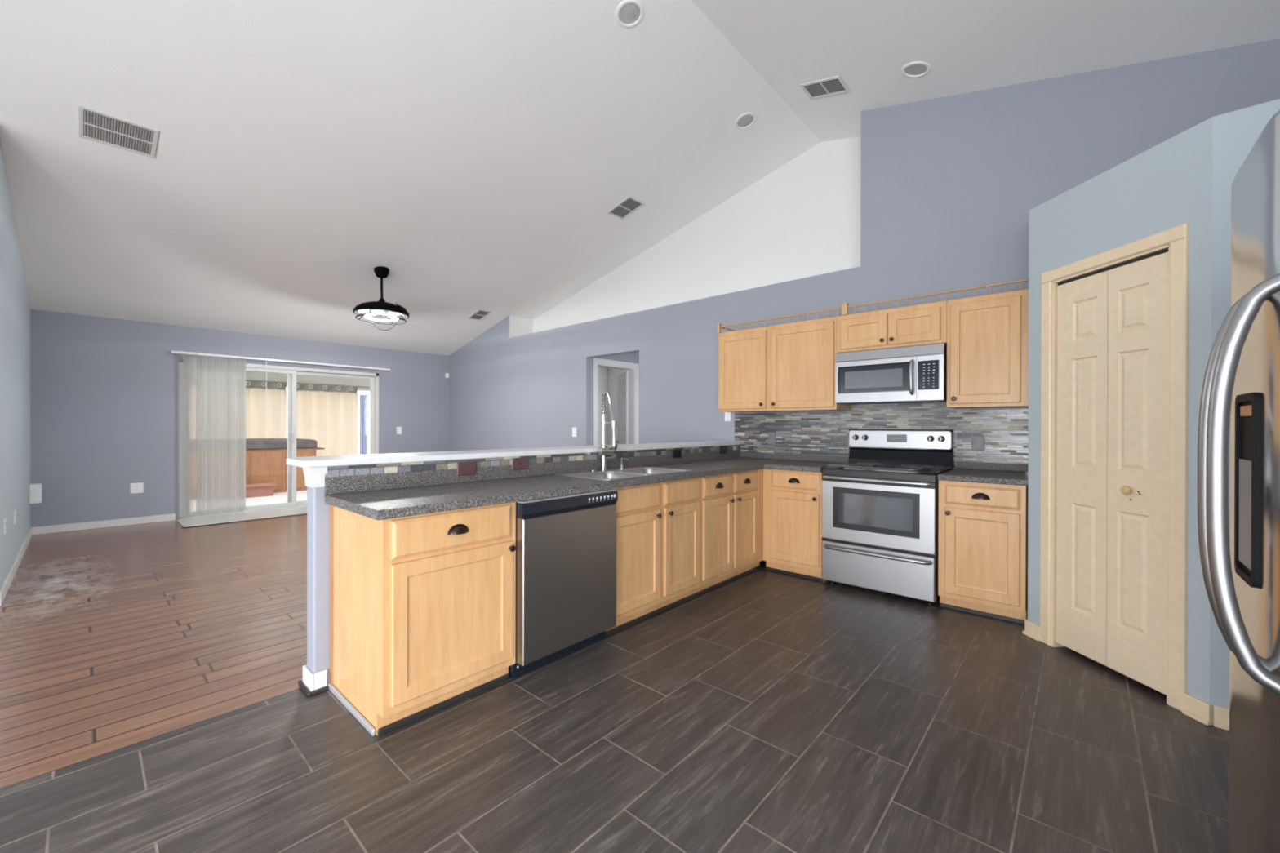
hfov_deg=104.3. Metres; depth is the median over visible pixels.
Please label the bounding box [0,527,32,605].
baseboard
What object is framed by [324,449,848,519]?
countertop
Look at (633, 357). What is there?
wall
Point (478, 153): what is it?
ceiling
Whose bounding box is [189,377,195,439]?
curtain
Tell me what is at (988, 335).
upper cabinet
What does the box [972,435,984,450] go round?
power outlet
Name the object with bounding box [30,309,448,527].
wall
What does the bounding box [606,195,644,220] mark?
ceiling vent
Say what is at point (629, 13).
recessed light
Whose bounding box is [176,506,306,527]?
trim
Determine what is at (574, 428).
light switch
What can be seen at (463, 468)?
socket
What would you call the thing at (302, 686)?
trim
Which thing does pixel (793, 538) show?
base cabinet
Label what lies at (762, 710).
floor
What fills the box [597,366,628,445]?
wall
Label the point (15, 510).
power outlet
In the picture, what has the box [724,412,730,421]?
light switch
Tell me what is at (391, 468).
tile strip
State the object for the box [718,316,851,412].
upper cabinet
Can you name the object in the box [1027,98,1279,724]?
wall
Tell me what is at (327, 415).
curtain
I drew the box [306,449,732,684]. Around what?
wall
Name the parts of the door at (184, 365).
sash, sash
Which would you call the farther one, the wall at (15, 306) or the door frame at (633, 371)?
the door frame at (633, 371)
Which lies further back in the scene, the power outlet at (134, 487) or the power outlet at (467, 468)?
the power outlet at (134, 487)
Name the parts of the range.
knob, knob, handle, handle, drawer, oven door, control panel, knob, knob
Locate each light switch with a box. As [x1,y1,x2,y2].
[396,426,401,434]
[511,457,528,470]
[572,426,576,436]
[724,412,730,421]
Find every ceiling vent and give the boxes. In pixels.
[78,104,159,158]
[466,309,492,320]
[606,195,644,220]
[799,75,850,99]
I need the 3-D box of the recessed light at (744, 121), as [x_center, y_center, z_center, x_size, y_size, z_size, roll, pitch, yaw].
[0.950,-2.784,4.478,0.195,0.125,0.191,0,0,-43]
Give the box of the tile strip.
[324,444,738,477]
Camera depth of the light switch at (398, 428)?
8.40 m
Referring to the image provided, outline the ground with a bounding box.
[286,436,369,454]
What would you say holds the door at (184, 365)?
in the wall at (104, 391)
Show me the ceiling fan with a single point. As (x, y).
(381, 310)
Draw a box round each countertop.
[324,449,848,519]
[937,461,1028,485]
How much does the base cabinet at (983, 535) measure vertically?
0.858 m
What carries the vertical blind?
attached to the wall at (104, 391)
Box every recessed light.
[615,0,644,28]
[734,112,756,129]
[901,61,931,78]
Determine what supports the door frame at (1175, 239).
attached to the wall at (1188, 176)
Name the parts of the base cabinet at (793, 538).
cup pull, shoe molding, drawer, door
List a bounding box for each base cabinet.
[327,502,515,736]
[604,477,700,636]
[693,469,763,596]
[763,468,826,582]
[937,480,1027,624]
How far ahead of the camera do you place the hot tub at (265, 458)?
9.04 m
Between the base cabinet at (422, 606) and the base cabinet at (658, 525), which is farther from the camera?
the base cabinet at (658, 525)
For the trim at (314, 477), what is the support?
attached to the wall at (317, 512)
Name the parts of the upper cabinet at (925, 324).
door, door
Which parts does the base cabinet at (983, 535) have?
cup pull, shoe molding, door, drawer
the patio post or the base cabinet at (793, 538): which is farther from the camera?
the patio post
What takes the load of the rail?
on the upper cabinet at (788, 366)
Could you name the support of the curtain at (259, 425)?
hanging from the curtain rod
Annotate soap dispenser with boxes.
[618,457,628,468]
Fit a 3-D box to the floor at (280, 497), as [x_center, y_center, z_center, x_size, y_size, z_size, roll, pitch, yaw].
[-7.449,1.261,8.450,4.858,0.090,8.100,0,0,42]
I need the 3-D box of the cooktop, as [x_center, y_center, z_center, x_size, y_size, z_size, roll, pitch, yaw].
[1.878,0.311,3.784,0.764,0.027,0.605,0,0,42]
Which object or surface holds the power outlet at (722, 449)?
attached to the tile strip
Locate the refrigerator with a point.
(1241, 388)
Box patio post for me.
[359,395,368,454]
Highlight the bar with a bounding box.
[286,440,740,467]
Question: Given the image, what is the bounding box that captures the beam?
[189,367,369,391]
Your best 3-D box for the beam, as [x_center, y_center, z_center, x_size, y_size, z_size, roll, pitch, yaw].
[-9.015,-1.060,9.845,0.150,0.360,8.100,0,0,42]
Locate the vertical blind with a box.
[170,351,390,515]
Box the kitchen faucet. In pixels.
[597,391,617,470]
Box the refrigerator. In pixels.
[1196,110,1279,852]
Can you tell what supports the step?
on the floor at (280, 497)
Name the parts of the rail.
post, post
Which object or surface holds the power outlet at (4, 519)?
attached to the wall at (15, 306)
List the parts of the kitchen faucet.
holder arm, spout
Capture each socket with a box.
[461,466,466,471]
[467,466,473,471]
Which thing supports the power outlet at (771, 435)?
attached to the tile backsplash
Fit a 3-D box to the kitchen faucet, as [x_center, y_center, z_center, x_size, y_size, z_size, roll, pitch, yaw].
[-0.216,0.029,3.535,0.152,0.556,0.093,0,0,-40]
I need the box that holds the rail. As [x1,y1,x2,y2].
[716,279,1028,333]
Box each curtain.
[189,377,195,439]
[245,381,286,438]
[296,384,358,456]
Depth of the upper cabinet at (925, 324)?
3.75 m
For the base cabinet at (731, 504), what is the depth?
3.77 m
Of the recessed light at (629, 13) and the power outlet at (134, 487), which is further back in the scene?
the power outlet at (134, 487)
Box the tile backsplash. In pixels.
[734,402,1028,467]
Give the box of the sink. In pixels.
[553,466,692,480]
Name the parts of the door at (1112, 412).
knob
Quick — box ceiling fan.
[352,266,408,330]
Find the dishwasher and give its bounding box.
[509,488,617,679]
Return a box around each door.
[178,358,378,519]
[616,370,628,444]
[1055,248,1168,694]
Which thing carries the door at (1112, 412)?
in the wall at (1188, 176)
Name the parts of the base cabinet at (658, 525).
door, shoe molding, door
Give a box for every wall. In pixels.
[0,138,31,589]
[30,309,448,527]
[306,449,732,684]
[448,38,1279,469]
[592,351,639,445]
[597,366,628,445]
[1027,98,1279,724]
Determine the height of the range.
1.190 m
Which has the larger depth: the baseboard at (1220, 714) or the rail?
the rail
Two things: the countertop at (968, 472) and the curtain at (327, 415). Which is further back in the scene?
the curtain at (327, 415)
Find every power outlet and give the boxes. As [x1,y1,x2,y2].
[3,518,6,535]
[13,509,16,524]
[129,482,143,493]
[456,462,476,476]
[672,448,681,457]
[720,445,726,453]
[768,431,775,444]
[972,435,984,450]
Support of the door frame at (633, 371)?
attached to the wall at (606, 376)
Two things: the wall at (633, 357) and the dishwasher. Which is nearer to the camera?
the dishwasher
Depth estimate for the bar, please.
2.89 m
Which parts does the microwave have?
door, handle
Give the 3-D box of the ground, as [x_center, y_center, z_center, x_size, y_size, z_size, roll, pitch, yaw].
[-6.438,1.409,10.830,100.000,0.190,80.000,0,0,42]
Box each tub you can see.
[189,438,324,499]
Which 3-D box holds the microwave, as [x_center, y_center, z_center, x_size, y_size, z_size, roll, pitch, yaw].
[1.968,-0.389,3.881,0.757,0.406,0.447,0,0,42]
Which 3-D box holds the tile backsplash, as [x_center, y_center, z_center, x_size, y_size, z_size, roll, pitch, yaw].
[1.869,0.053,4.278,2.411,0.520,0.009,0,0,42]
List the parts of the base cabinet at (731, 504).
drawer, door, cup pull, shoe molding, drawer, door, cup pull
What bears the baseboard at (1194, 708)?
attached to the wall at (1188, 176)
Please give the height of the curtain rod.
0.027 m
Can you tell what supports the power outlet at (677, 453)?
attached to the tile strip
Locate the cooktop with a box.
[822,461,953,475]
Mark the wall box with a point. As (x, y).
(35, 490)
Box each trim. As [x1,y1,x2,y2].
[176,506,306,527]
[297,680,328,697]
[302,466,327,488]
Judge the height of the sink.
0.198 m
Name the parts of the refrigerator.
handle, handle, dispenser panel, freezer door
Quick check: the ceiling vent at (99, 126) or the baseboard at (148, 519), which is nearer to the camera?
the ceiling vent at (99, 126)
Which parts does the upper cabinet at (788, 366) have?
door, door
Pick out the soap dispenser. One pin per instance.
(620, 459)
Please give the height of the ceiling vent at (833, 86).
0.085 m
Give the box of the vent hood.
[835,343,944,362]
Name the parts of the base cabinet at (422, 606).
molding, shoe molding, drawer, door, cup pull, knob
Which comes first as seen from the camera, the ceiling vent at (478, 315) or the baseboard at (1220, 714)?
the baseboard at (1220, 714)
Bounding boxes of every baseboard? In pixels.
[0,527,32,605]
[32,513,175,534]
[302,664,327,692]
[1022,619,1212,725]
[1213,705,1229,730]
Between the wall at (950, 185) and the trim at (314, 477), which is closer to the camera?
the trim at (314, 477)
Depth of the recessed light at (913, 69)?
3.59 m
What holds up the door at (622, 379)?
in the wall at (633, 357)
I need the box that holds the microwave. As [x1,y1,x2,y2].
[835,343,946,404]
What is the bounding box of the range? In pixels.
[822,429,955,604]
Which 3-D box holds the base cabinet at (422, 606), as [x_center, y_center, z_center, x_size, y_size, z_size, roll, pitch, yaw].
[-0.999,0.782,2.312,0.644,0.858,0.614,0,0,42]
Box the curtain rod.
[189,377,369,387]
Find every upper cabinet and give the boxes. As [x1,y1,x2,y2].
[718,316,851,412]
[836,300,946,353]
[946,288,1028,408]
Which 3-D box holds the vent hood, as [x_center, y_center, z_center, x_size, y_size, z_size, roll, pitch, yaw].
[1.867,-0.554,3.766,0.757,0.076,0.036,0,0,42]
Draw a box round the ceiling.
[0,0,1279,355]
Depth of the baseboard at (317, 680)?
2.27 m
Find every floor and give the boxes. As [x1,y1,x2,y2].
[0,514,1229,852]
[189,490,306,511]
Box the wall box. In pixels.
[28,483,42,503]
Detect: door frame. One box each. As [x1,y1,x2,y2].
[593,357,639,445]
[1040,222,1189,711]
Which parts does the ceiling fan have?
blade, blade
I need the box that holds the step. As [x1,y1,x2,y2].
[245,482,275,497]

